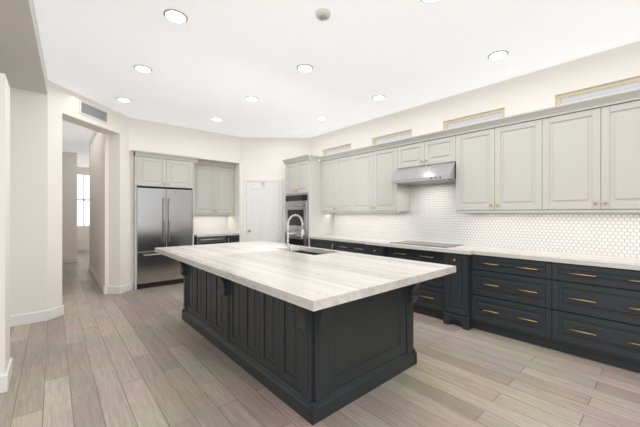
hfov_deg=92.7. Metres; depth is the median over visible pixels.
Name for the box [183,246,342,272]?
island countertop
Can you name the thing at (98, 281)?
baseboard
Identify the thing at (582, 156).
upper cabinet
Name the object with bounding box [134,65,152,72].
recessed light
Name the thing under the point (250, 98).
recessed light
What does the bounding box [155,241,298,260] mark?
island countertop
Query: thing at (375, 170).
upper cabinet
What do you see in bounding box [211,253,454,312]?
island countertop
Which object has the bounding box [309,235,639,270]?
countertop
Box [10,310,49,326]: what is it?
baseboard
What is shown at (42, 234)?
wall
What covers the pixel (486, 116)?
window
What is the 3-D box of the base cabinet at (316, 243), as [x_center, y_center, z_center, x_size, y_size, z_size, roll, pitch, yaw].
[0.266,0.900,5.662,0.620,0.870,0.670,0,0,-41]
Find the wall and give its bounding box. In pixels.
[0,0,639,375]
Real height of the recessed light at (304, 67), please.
0.008 m
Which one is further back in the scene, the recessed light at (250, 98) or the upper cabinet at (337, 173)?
the upper cabinet at (337, 173)
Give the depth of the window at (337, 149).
6.12 m
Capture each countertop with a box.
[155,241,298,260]
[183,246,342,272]
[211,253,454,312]
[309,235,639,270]
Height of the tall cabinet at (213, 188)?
2.425 m
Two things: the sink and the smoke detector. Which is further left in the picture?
the sink
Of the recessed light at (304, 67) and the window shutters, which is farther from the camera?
the window shutters
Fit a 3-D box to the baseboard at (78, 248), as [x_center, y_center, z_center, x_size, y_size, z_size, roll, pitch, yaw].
[-7.834,1.270,11.606,2.500,0.130,0.015,0,0,-41]
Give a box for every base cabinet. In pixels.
[310,239,332,249]
[333,243,364,253]
[365,243,384,256]
[385,247,440,318]
[441,251,472,329]
[473,255,552,349]
[553,263,639,372]
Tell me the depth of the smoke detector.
2.51 m
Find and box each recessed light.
[116,97,130,101]
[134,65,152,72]
[163,9,187,22]
[211,117,221,120]
[245,96,257,100]
[297,64,312,71]
[316,116,326,119]
[372,95,384,99]
[421,0,437,2]
[488,50,508,59]
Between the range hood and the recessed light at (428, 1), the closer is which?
the recessed light at (428, 1)
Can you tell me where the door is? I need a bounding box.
[243,178,281,242]
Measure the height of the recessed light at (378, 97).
0.008 m
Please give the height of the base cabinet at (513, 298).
0.870 m
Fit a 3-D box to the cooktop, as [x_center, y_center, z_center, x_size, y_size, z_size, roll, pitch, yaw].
[1.474,0.422,4.267,0.500,0.006,0.840,0,0,-41]
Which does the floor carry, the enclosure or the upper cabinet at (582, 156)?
the enclosure
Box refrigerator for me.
[137,187,191,288]
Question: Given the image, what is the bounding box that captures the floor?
[0,250,639,426]
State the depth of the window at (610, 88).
3.19 m
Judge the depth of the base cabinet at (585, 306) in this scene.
2.70 m
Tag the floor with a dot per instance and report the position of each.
(93, 356)
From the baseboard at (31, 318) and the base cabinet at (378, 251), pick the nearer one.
the baseboard at (31, 318)
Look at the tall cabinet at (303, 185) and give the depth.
5.86 m
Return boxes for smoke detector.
[315,8,330,20]
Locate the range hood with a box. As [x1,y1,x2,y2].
[392,162,455,185]
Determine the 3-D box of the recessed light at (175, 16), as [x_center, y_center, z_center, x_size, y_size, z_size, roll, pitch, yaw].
[-1.218,-1.661,2.575,0.190,0.008,0.190,0,0,-41]
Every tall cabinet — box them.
[194,160,239,244]
[282,154,333,246]
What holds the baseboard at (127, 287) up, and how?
attached to the wall
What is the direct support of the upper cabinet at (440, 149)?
attached to the wall
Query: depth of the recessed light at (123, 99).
4.43 m
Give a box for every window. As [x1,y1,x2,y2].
[324,144,350,154]
[373,130,411,144]
[444,108,504,129]
[556,76,639,105]
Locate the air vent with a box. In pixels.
[79,100,107,123]
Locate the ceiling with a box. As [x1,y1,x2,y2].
[33,0,639,167]
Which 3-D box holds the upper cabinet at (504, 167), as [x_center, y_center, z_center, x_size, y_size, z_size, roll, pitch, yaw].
[2.196,-0.522,3.663,0.350,0.973,0.982,0,0,-41]
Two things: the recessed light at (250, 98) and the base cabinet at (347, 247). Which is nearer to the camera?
the recessed light at (250, 98)
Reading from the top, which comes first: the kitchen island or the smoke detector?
the smoke detector
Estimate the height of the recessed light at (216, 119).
0.008 m
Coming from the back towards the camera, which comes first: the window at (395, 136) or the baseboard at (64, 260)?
the baseboard at (64, 260)
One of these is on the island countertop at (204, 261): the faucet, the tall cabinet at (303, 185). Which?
the faucet
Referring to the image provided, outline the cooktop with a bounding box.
[397,239,460,246]
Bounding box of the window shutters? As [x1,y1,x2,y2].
[77,173,88,226]
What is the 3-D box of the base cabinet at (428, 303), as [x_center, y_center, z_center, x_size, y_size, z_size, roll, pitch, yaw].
[1.481,0.900,4.274,0.620,0.870,0.880,0,0,-41]
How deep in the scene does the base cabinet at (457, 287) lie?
3.56 m
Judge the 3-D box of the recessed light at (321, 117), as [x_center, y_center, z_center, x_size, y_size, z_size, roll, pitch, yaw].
[0.027,-1.661,5.313,0.190,0.008,0.190,0,0,-41]
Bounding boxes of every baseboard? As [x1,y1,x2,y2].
[3,358,11,392]
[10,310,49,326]
[50,305,63,319]
[62,257,76,262]
[77,247,88,250]
[89,265,104,293]
[107,282,132,293]
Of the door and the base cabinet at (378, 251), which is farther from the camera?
the door
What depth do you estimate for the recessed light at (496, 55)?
3.20 m
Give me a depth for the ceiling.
3.15 m
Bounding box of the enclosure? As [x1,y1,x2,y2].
[134,150,197,289]
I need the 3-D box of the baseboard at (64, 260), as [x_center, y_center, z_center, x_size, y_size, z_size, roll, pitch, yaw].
[-6.893,1.270,8.177,0.600,0.130,0.015,0,0,-41]
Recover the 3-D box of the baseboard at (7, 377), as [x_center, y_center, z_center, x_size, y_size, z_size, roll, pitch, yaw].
[-2.462,1.270,2.413,0.015,0.130,0.365,0,0,-41]
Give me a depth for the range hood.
4.14 m
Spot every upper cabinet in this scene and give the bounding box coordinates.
[320,152,354,211]
[355,144,409,211]
[399,136,454,168]
[455,116,550,211]
[551,96,639,211]
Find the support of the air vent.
in the wall
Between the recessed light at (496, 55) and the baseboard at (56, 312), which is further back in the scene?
the baseboard at (56, 312)
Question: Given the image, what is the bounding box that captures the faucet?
[285,214,303,251]
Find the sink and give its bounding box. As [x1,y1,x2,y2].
[291,249,314,252]
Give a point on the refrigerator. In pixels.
(164, 217)
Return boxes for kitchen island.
[159,253,450,425]

